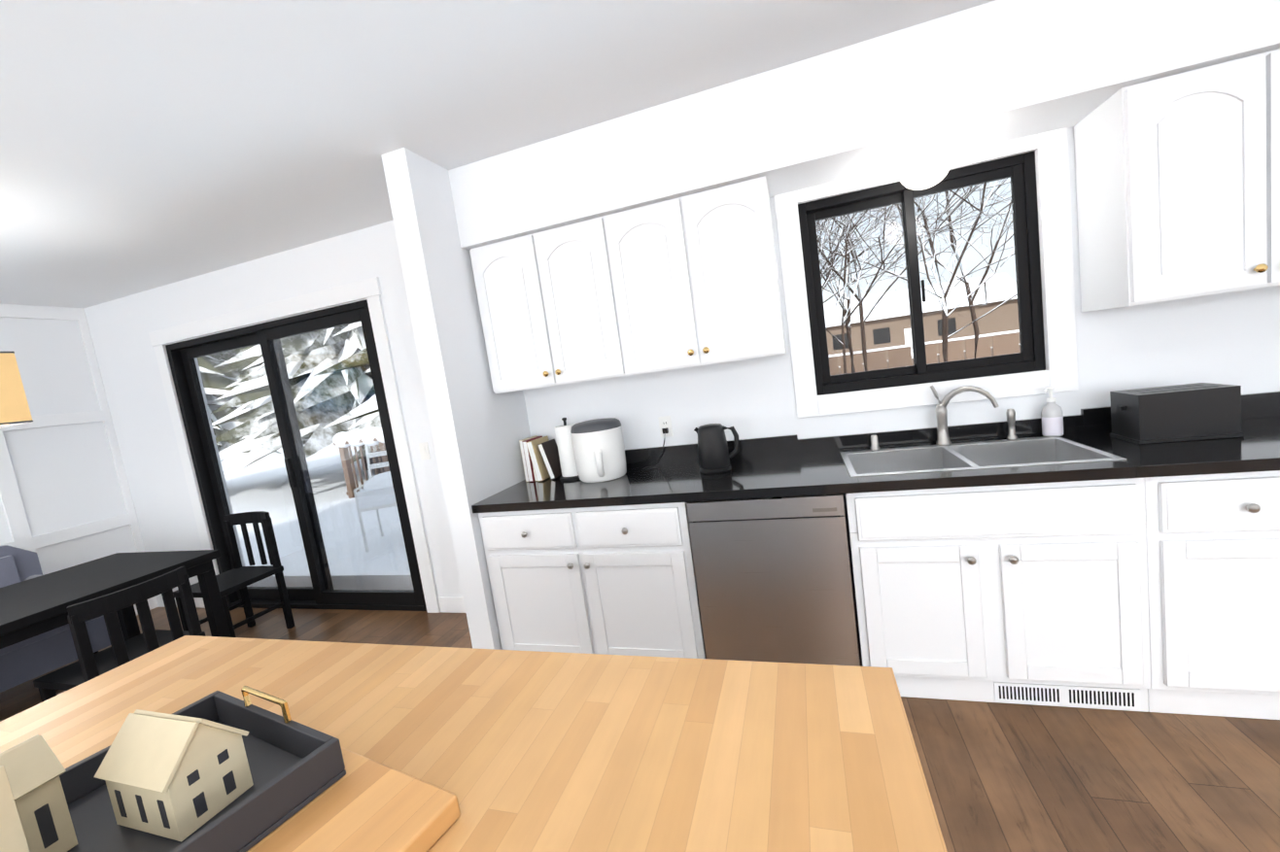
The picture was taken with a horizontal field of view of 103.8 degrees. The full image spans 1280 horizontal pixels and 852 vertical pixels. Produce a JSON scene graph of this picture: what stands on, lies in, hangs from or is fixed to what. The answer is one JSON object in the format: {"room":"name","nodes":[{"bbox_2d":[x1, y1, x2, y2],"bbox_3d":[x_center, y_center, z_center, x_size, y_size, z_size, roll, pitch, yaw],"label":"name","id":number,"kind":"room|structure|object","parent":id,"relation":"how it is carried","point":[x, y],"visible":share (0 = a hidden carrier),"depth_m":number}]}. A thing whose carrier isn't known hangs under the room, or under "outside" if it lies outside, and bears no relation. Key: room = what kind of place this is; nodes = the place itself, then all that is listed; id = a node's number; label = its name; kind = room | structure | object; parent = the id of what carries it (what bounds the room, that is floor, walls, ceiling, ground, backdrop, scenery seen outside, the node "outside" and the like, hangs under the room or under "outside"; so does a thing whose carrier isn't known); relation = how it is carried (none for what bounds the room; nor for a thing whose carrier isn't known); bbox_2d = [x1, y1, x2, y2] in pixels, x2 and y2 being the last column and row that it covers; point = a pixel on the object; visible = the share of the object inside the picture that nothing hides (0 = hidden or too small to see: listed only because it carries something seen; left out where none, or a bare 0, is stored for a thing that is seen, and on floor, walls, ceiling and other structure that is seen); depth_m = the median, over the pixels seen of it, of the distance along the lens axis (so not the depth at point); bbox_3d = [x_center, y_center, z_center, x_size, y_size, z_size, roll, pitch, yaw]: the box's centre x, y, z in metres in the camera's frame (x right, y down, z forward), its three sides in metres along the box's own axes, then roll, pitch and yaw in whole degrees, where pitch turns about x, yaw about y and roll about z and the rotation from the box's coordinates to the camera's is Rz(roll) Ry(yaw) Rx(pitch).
{"room":"dining room and kitchen","nodes":[
{"label":"dining room and kitchen","id":0,"kind":"room"},
{"bbox_2d":[0,317,137,575],"bbox_3d":[-5.799,0.952,0.100,0.200,2.580,8.820,-6,6,18],"label":"wall","id":1,"kind":"structure","parent":0,"point":[66,477],"depth_m":3.92},
{"bbox_2d":[0,303,158,616],"bbox_3d":[-5.690,0.940,0.070,0.028,2.579,8.848,-6,6,18],"label":"molding","id":2,"kind":"structure","parent":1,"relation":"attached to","point":[22,537],"depth_m":3.94},
{"bbox_2d":[381,147,532,650],"bbox_3d":[-0.848,-0.024,2.726,0.150,2.580,0.660,-6,6,18],"label":"wall","id":3,"kind":"structure","parent":0,"point":[467,423],"depth_m":2.48},
{"bbox_2d":[0,0,994,308],"bbox_3d":[-1.185,-0.880,-1.611,10.350,0.120,9.250,-6,6,18],"label":"ceiling","id":4,"kind":"structure","parent":0,"point":[148,144],"depth_m":1.88},
{"bbox_2d":[0,351,33,427],"bbox_3d":[-3.263,-0.395,1.783,0.372,0.983,1.212,-6,6,18],"label":"linear pendant light","id":5,"kind":"object","parent":4,"relation":"hanging from","point":[15,410],"visible":1,"depth_m":2.30},
{"bbox_2d":[0,607,1279,851],"bbox_3d":[-0.817,1.750,-1.328,10.350,0.060,9.250,-6,6,18],"label":"floor","id":6,"kind":"structure","parent":0,"point":[999,777],"depth_m":1.60},
{"bbox_2d":[0,545,110,692],"bbox_3d":[-4.052,1.294,2.565,0.710,0.899,1.674,-6,6,18],"label":"sofa","id":7,"kind":"object","parent":6,"relation":"on","point":[30,659],"visible":0.35,"depth_m":3.05},
{"bbox_2d":[0,550,230,649],"bbox_3d":[-3.155,1.293,2.074,0.950,0.759,2.170,-6,6,18],"label":"dining table","id":8,"kind":"object","parent":6,"relation":"on","point":[32,607],"visible":0.79,"depth_m":2.68},
{"bbox_2d":[33,566,206,702],"bbox_3d":[-2.440,1.138,2.393,0.456,0.799,0.440,-6,6,18],"label":"dining chair","id":9,"kind":"object","parent":6,"relation":"on","point":[88,665],"visible":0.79,"depth_m":2.28},
{"bbox_2d":[172,511,294,637],"bbox_3d":[-2.752,1.053,3.397,0.440,0.839,0.456,-6,6,18],"label":"chair","id":10,"kind":"object","parent":6,"relation":"on","point":[239,577],"visible":0.9,"depth_m":3.49},
{"bbox_2d":[0,635,947,851],"bbox_3d":[-0.628,1.066,0.193,1.741,0.909,1.980,-6,6,18],"label":"kitchen island","id":11,"kind":"object","parent":6,"relation":"on","point":[523,751],"visible":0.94,"depth_m":0.76},
{"bbox_2d":[246,747,460,851],"bbox_3d":[-0.675,0.571,0.402,0.560,0.032,0.860,-5,7,29],"label":"cutting board","id":12,"kind":"object","parent":11,"relation":"on","point":[364,805],"visible":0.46,"depth_m":0.62},
{"bbox_2d":[59,686,345,851],"bbox_3d":[-0.702,0.498,0.537,0.360,0.088,0.560,-5,7,29],"label":"serving tray","id":13,"kind":"object","parent":12,"relation":"on","point":[294,767],"visible":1,"depth_m":0.68},
{"bbox_2d":[0,765,30,851],"bbox_3d":[-0.702,0.412,0.487,0.081,0.250,0.101,-6,6,14],"label":"house","id":14,"kind":"object","parent":13,"relation":"on","point":[13,839],"visible":1,"depth_m":0.52},
{"bbox_2d":[0,734,77,851],"bbox_3d":[-0.754,0.462,0.593,0.076,0.143,0.089,-6,6,18],"label":"house","id":15,"kind":"object","parent":13,"relation":"on","point":[34,768],"visible":0.9,"depth_m":0.60},
{"bbox_2d":[94,709,253,841],"bbox_3d":[-0.613,0.443,0.663,0.140,0.128,0.102,-6,6,18],"label":"house","id":16,"kind":"object","parent":13,"relation":"on","point":[177,778],"visible":1,"depth_m":0.63},
{"bbox_2d":[478,502,706,658],"bbox_3d":[-0.158,0.756,2.653,1.054,0.868,0.652,-6,6,18],"label":"base cabinet","id":17,"kind":"object","parent":6,"relation":"on","point":[620,579],"depth_m":2.33},
{"bbox_2d":[471,391,1279,513],"bbox_3d":[1.395,0.156,2.071,4.478,0.274,0.663,-6,6,18],"label":"countertop","id":18,"kind":"structure","parent":17,"relation":"on","point":[1086,446],"depth_m":2.19},
{"bbox_2d":[518,435,561,482],"bbox_3d":[-0.557,0.181,2.883,0.183,0.240,0.190,-6,6,18],"label":"books","id":19,"kind":"object","parent":18,"relation":"on","point":[540,458],"visible":0.96,"depth_m":2.83},
{"bbox_2d":[554,417,579,481],"bbox_3d":[-0.394,0.120,2.776,0.150,0.338,0.150,-6,6,18],"label":"paper towel holder","id":20,"kind":"object","parent":18,"relation":"on","point":[563,432],"visible":0.75,"depth_m":2.73},
{"bbox_2d":[570,417,626,483],"bbox_3d":[-0.224,0.124,2.645,0.270,0.310,0.317,-6,6,18],"label":"air fryer","id":21,"kind":"object","parent":18,"relation":"on","point":[599,449],"visible":1,"depth_m":2.56},
{"bbox_2d":[693,423,739,474],"bbox_3d":[0.379,0.101,2.447,0.215,0.232,0.156,-6,6,18],"label":"kettle","id":22,"kind":"object","parent":18,"relation":"on","point":[714,456],"visible":1,"depth_m":2.40},
{"bbox_2d":[930,385,998,446],"bbox_3d":[1.458,-0.057,2.256,0.240,0.277,0.110,-6,6,18],"label":"faucet","id":23,"kind":"object","parent":18,"relation":"on","point":[941,413],"visible":1,"depth_m":2.29},
{"bbox_2d":[1005,408,1017,440],"bbox_3d":[1.651,-0.010,2.229,0.040,0.138,0.040,-6,6,18],"label":"sprayer","id":24,"kind":"object","parent":18,"relation":"on","point":[1011,417],"visible":1,"depth_m":2.22},
{"bbox_2d":[1040,386,1063,437],"bbox_3d":[1.794,-0.063,2.186,0.074,0.213,0.074,-6,6,18],"label":"soap dispenser","id":25,"kind":"object","parent":18,"relation":"on","point":[1052,419],"visible":0.94,"depth_m":2.17},
{"bbox_2d":[1109,382,1244,444],"bbox_3d":[2.032,-0.051,1.924,0.312,0.187,0.190,-6,6,18],"label":"bread box","id":26,"kind":"object","parent":18,"relation":"on","point":[1195,411],"visible":1,"depth_m":1.85},
{"bbox_2d":[686,493,860,666],"bbox_3d":[0.644,0.674,2.383,0.629,0.863,0.648,-6,6,18],"label":"dishwasher","id":27,"kind":"object","parent":6,"relation":"on","point":[774,579],"visible":0.71,"depth_m":2.06},
{"bbox_2d":[843,482,1166,713],"bbox_3d":[1.402,0.677,2.154,0.930,0.700,0.652,-6,6,18],"label":"base cabinet","id":28,"kind":"object","parent":6,"relation":"on","point":[959,592],"depth_m":1.83},
{"bbox_2d":[993,682,1141,710],"bbox_3d":[1.564,0.993,1.847,0.445,0.076,0.006,-6,6,18],"label":"air vent register","id":29,"kind":"object","parent":28,"relation":"attached to","point":[1089,697],"visible":1,"depth_m":1.84},
{"bbox_2d":[1069,470,1279,720],"bbox_3d":[2.265,0.503,1.858,0.920,0.868,0.652,-6,6,18],"label":"base cabinet","id":30,"kind":"object","parent":6,"relation":"on","point":[1162,594],"depth_m":1.65},
{"bbox_2d":[83,127,1279,596],"bbox_3d":[0.335,-0.198,2.807,10.350,2.580,0.200,-6,6,18],"label":"wall","id":31,"kind":"structure","parent":0,"point":[1232,337],"depth_m":2.83},
{"bbox_2d":[155,594,205,608],"bbox_3d":[-3.849,1.485,4.253,0.751,0.110,0.014,-6,6,18],"label":"baseboard","id":32,"kind":"structure","parent":31,"relation":"attached to","point":[198,602],"depth_m":4.21},
{"bbox_2d":[148,276,440,613],"bbox_3d":[-2.565,0.267,3.733,2.254,2.265,0.154,-6,6,18],"label":"door frame","id":33,"kind":"structure","parent":31,"relation":"attached to","point":[367,313],"depth_m":3.67},
{"bbox_2d":[417,442,430,460],"bbox_3d":[-1.418,0.167,3.297,0.070,0.114,0.010,-6,6,18],"label":"light switch","id":34,"kind":"object","parent":31,"relation":"attached to","point":[424,451],"visible":1,"depth_m":3.29},
{"bbox_2d":[437,596,465,613],"bbox_3d":[-1.007,1.188,3.320,0.779,0.110,0.018,-6,6,18],"label":"baseboard","id":35,"kind":"structure","parent":31,"relation":"attached to","point":[451,605],"depth_m":3.40},
{"bbox_2d":[469,212,640,393],"bbox_3d":[-0.402,-0.612,2.683,0.816,0.764,0.348,-6,6,18],"label":"upper cabinet","id":36,"kind":"object","parent":31,"relation":"attached to","point":[553,303],"depth_m":2.51},
{"bbox_2d":[642,415,673,469],"bbox_3d":[0.090,0.090,2.756,0.167,0.264,0.121,-6,6,18],"label":"electrical outlet","id":37,"kind":"object","parent":31,"relation":"attached to","point":[666,427],"visible":0.98,"depth_m":2.78},
{"bbox_2d":[617,175,786,374],"bbox_3d":[0.254,-0.681,2.468,0.816,0.764,0.348,-6,6,18],"label":"upper cabinet","id":38,"kind":"object","parent":31,"relation":"attached to","point":[687,281],"depth_m":2.28},
{"bbox_2d":[774,127,1078,417],"bbox_3d":[1.305,-0.648,2.378,1.180,1.100,0.130,-6,6,18],"label":"window","id":39,"kind":"structure","parent":31,"relation":"in","point":[819,390],"depth_m":2.32},
{"bbox_2d":[1072,48,1279,311],"bbox_3d":[2.185,-0.882,1.835,0.812,0.764,0.348,-6,6,18],"label":"upper cabinet","id":40,"kind":"object","parent":31,"relation":"attached to","point":[1178,186],"visible":1,"depth_m":1.74},
{"bbox_2d":[448,0,1279,250],"bbox_3d":[1.956,-1.431,1.807,6.020,0.384,0.379,-6,6,18],"label":"soffit","id":41,"kind":"structure","parent":0,"point":[990,73],"depth_m":1.99},
{"bbox_2d":[899,139,950,190],"bbox_3d":[1.190,-1.079,2.100,0.190,0.160,0.190,-6,6,18],"label":"globe ceiling light","id":42,"kind":"object","parent":41,"relation":"attached to","point":[925,165],"visible":1,"depth_m":2.04},
{"bbox_2d":[870,435,880,450],"bbox_3d":[1.126,0.078,2.407,0.042,0.071,0.042,-6,6,18],"label":"air gap","id":43,"kind":"object","parent":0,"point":[875,446],"visible":1,"depth_m":2.39},
{"label":"outside","id":44,"kind":"structure","parent":0,"visible":0},
{"bbox_2d":[220,344,1020,534],"bbox_3d":[11.202,-6.957,49.817,130.000,4.100,96.930,-6,6,18],"label":"ground","id":45,"kind":"structure","parent":44,"point":[283,480],"depth_m":14.81},
{"bbox_2d":[238,426,414,590],"bbox_3d":[-2.063,0.719,5.604,6.917,1.519,3.390,-6,6,18],"label":"deck","id":46,"kind":"object","parent":45,"relation":"on","point":[339,516],"depth_m":5.24},
{"bbox_2d":[197,178,1017,475],"bbox_3d":[11.809,-11.418,45.897,88.439,17.648,85.168,-6,6,18],"label":"trees","id":47,"kind":"object","parent":45,"relation":"on","point":[829,270],"depth_m":11.23},
{"bbox_2d":[823,273,1020,375],"bbox_3d":[14.978,-7.085,37.178,55.000,5.600,31.550,-6,6,18],"label":"house","id":48,"kind":"structure","parent":45,"relation":"on","point":[959,344],"depth_m":37.84}
]}

